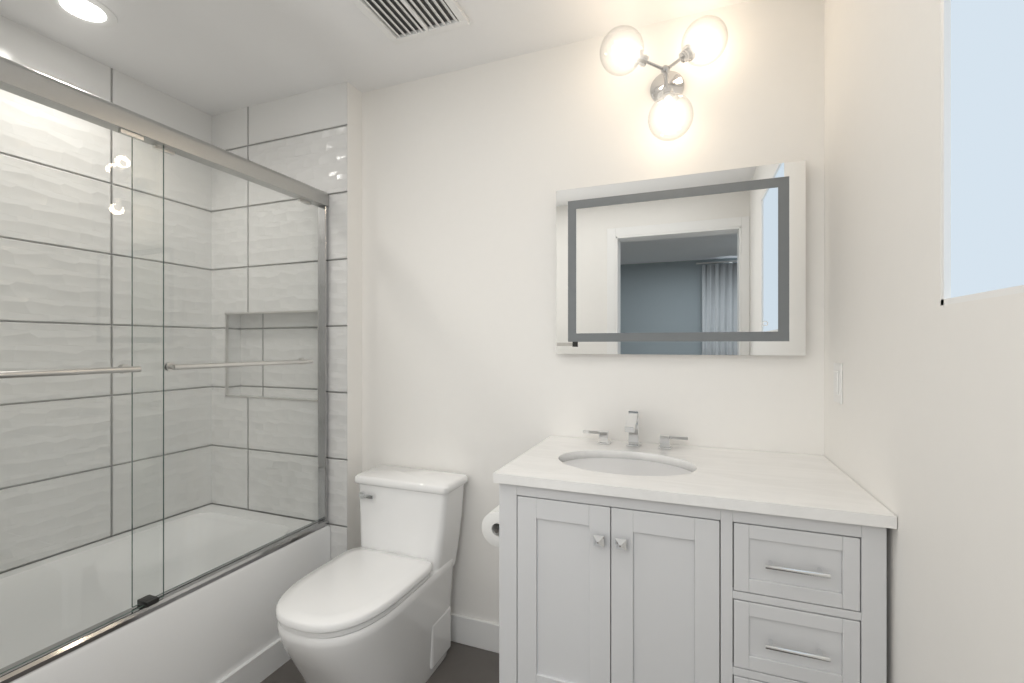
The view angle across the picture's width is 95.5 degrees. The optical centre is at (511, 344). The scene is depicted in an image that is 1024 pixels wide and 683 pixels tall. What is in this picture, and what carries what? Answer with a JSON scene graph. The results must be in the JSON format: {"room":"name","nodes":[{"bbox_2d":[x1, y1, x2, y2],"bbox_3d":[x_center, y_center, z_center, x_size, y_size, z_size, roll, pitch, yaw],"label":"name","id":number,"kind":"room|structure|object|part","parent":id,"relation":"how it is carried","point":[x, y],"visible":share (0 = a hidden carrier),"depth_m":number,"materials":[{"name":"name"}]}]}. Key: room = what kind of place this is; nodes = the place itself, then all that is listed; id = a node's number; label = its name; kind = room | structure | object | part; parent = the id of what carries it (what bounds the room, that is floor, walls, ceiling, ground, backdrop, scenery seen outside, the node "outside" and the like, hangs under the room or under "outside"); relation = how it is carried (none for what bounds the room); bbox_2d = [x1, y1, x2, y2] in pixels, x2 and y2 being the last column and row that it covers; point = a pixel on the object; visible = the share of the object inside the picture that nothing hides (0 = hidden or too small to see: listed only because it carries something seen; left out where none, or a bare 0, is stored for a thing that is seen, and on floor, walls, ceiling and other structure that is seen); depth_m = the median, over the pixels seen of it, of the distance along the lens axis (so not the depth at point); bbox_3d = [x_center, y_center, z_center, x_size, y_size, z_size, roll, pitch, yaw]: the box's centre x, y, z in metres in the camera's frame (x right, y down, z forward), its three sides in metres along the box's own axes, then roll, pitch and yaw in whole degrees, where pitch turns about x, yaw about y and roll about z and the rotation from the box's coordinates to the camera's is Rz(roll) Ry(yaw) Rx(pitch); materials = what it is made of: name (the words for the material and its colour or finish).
{"room":"bathroom","nodes":[
{"label":"bathroom","id":0,"kind":"room"},
{"bbox_2d":[0,15,211,573],"bbox_3d":[-1.945,0.045,1.515,0.150,2.430,2.400,0,0,21],"label":"wall","id":1,"kind":"structure","parent":0,"point":[30,48],"depth_m":1.91,"materials":[{"name":"tile"}]},
{"bbox_2d":[212,82,361,560],"bbox_3d":[-1.157,0.045,2.363,1.010,2.430,0.250,0,0,21],"label":"wall","id":2,"kind":"structure","parent":0,"point":[312,138],"depth_m":2.20,"materials":[{"name":"tile"}]},
{"bbox_2d":[225,310,317,401],"bbox_3d":[-1.159,0.050,2.234,0.602,0.422,0.012,0,0,21],"label":"trim","id":3,"kind":"structure","parent":2,"relation":"attached to","point":[227,357],"depth_m":2.28,"materials":[{"name":"silver metal"}]},
{"bbox_2d":[0,0,750,115],"bbox_3d":[-0.621,-1.220,1.005,2.986,0.100,2.400,0,0,21],"label":"ceiling","id":4,"kind":"structure","parent":0,"point":[212,57],"depth_m":1.78,"materials":[{"name":"paint"}]},
{"bbox_2d":[48,0,117,27],"bbox_3d":[-1.492,-1.167,1.619,0.183,0.006,0.183,0,0,21],"label":"recessed light","id":5,"kind":"object","parent":4,"relation":"in","point":[95,13],"visible":1,"depth_m":1.63,"materials":[{"name":"white plastic"}]},
{"bbox_2d":[351,0,469,44],"bbox_3d":[-0.357,-1.161,1.589,0.320,0.016,0.310,0,0,21],"label":"ceiling vent","id":6,"kind":"object","parent":4,"relation":"in","point":[396,22],"visible":1,"depth_m":1.65,"materials":[{"name":"white plastic"}]},
{"bbox_2d":[260,641,498,682],"bbox_3d":[-0.621,1.310,1.005,2.986,0.100,2.400,0,0,21],"label":"floor","id":7,"kind":"structure","parent":0,"point":[462,663],"depth_m":1.80,"materials":[{"name":"tile"}]},
{"bbox_2d":[0,56,329,682],"bbox_3d":[-1.433,0.284,1.521,0.794,1.952,1.514,0,0,21],"label":"tub","id":8,"kind":"object","parent":7,"relation":"on","point":[193,596],"visible":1,"depth_m":1.62,"materials":[{"name":"plastic"}]},
{"bbox_3d":[-1.232,0.078,1.082,0.006,1.414,0.795,0,0,21],"label":"door glass","id":9,"kind":"part","parent":8,"relation":"part of","materials":[{"name":"clear glass"}]},
{"bbox_3d":[-1.001,0.078,1.743,0.006,1.414,0.755,0,0,21],"label":"door glass","id":10,"kind":"part","parent":8,"relation":"part of","materials":[{"name":"clear glass"}]},
{"bbox_2d":[276,465,467,682],"bbox_3d":[-0.509,0.899,1.694,0.440,0.722,0.704,0,0,21],"label":"toilet","id":11,"kind":"object","parent":7,"relation":"on","point":[375,607],"visible":1,"depth_m":1.66,"materials":[{"name":"ceramic"}]},
{"bbox_3d":[-0.548,0.850,1.595,0.372,0.018,0.475,0,0,21],"label":"seat","id":12,"kind":"part","parent":11,"relation":"part of","materials":[{"name":"plastic"}]},
{"bbox_3d":[-0.548,0.824,1.595,0.384,0.028,0.491,0,0,21],"label":"lid","id":13,"kind":"part","parent":11,"relation":"part of","materials":[{"name":"ceramic"}]},
{"bbox_3d":[-0.594,0.615,1.898,0.074,0.028,0.018,0,0,21],"label":"lever","id":14,"kind":"part","parent":11,"relation":"part of","materials":[{"name":"silver metal"}]},
{"bbox_3d":[-0.435,1.145,1.887,0.347,0.170,0.150,0,0,21],"label":"panel","id":15,"kind":"part","parent":11,"relation":"part of","materials":[{"name":"ceramic"}]},
{"bbox_3d":[-0.418,0.554,1.932,0.440,0.032,0.195,0,0,21],"label":"tank lid","id":16,"kind":"part","parent":11,"relation":"part of","materials":[{"name":"ceramic"}]},
{"bbox_3d":[-0.424,0.737,1.915,0.416,0.326,0.210,0,0,21],"label":"tank","id":17,"kind":"part","parent":11,"relation":"part of","materials":[{"name":"ceramic"}]},
{"bbox_2d":[482,410,896,682],"bbox_3d":[0.417,0.746,1.416,1.038,1.028,0.584,0,0,21],"label":"bathroom vanity","id":18,"kind":"object","parent":7,"relation":"on","point":[632,559],"visible":1,"depth_m":1.17,"materials":[{"name":"paint"}]},
{"bbox_3d":[0.258,0.689,1.209,0.514,0.537,0.018,0,0,21],"label":"door","id":19,"kind":"part","parent":18,"relation":"part of","materials":[{"name":"paint"}]},
{"bbox_2d":[583,410,688,449],"bbox_3d":[0.413,0.294,1.600,0.360,0.125,0.151,0,0,21],"label":"faucet","id":20,"kind":"object","parent":18,"relation":"on","point":[632,423],"depth_m":1.63,"materials":[{"name":"silver metal"}]},
{"bbox_3d":[0.451,0.677,1.108,0.516,0.377,0.032,0,0,21],"label":"handle","id":21,"kind":"part","parent":18,"relation":"part of","materials":[{"name":"silver metal"}]},
{"bbox_3d":[0.642,0.680,1.061,0.248,0.519,0.018,0,0,21],"label":"drawer","id":22,"kind":"part","parent":18,"relation":"part of","materials":[{"name":"paint"}]},
{"bbox_2d":[362,0,823,623],"bbox_3d":[0.254,0.045,1.874,1.976,2.430,0.150,0,0,21],"label":"wall","id":23,"kind":"structure","parent":0,"point":[466,368],"depth_m":1.85,"materials":[{"name":"paint"}]},
{"bbox_2d":[451,613,498,652],"bbox_3d":[-0.273,1.202,1.980,0.915,0.115,0.030,0,0,21],"label":"baseboard","id":24,"kind":"structure","parent":23,"relation":"attached to","point":[475,632],"depth_m":1.91,"materials":[{"name":"paint"}]},
{"bbox_2d":[600,15,727,140],"bbox_3d":[0.507,-0.889,1.563,0.404,0.399,0.247,0,0,21],"label":"sconce","id":25,"kind":"object","parent":23,"relation":"attached to","point":[667,88],"visible":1,"depth_m":1.55,"materials":[{"name":"silver metal"}]},
{"bbox_3d":[0.368,-0.987,1.562,0.146,0.145,0.146,0,0,21],"label":"globe","id":26,"kind":"part","parent":25,"relation":"part of","materials":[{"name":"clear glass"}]},
{"bbox_3d":[0.531,-0.762,1.559,0.146,0.144,0.146,0,0,21],"label":"globe","id":27,"kind":"part","parent":25,"relation":"part of","materials":[{"name":"clear glass"}]},
{"bbox_3d":[0.644,-1.016,1.557,0.146,0.146,0.146,0,0,21],"label":"globe","id":28,"kind":"part","parent":25,"relation":"part of","materials":[{"name":"clear glass"}]},
{"bbox_2d":[556,160,805,355],"bbox_3d":[0.562,-0.280,1.655,0.828,0.628,0.030,0,0,21],"label":"mirror","id":29,"kind":"object","parent":23,"relation":"attached to","point":[710,263],"visible":1,"depth_m":1.62,"materials":[{"name":"silver mirror"}]},
{"bbox_2d":[824,0,1023,682],"bbox_3d":[0.702,0.045,0.496,0.150,2.430,2.400,0,0,21],"label":"wall","id":30,"kind":"structure","parent":0,"point":[924,432],"depth_m":0.89,"materials":[{"name":"paint"}]},
{"bbox_2d":[834,362,842,403],"bbox_3d":[0.945,0.110,1.352,0.010,0.116,0.072,0,0,21],"label":"light switch","id":31,"kind":"object","parent":30,"relation":"attached to","point":[838,382],"visible":1,"depth_m":1.34,"materials":[{"name":"white plastic"}]},
{"bbox_2d":[941,0,1023,304],"bbox_3d":[0.619,-0.479,0.447,0.030,0.822,0.750,0,0,21],"label":"window","id":32,"kind":"structure","parent":30,"relation":"in","point":[982,149],"depth_m":0.70,"materials":[{"name":"glass"}]}
]}

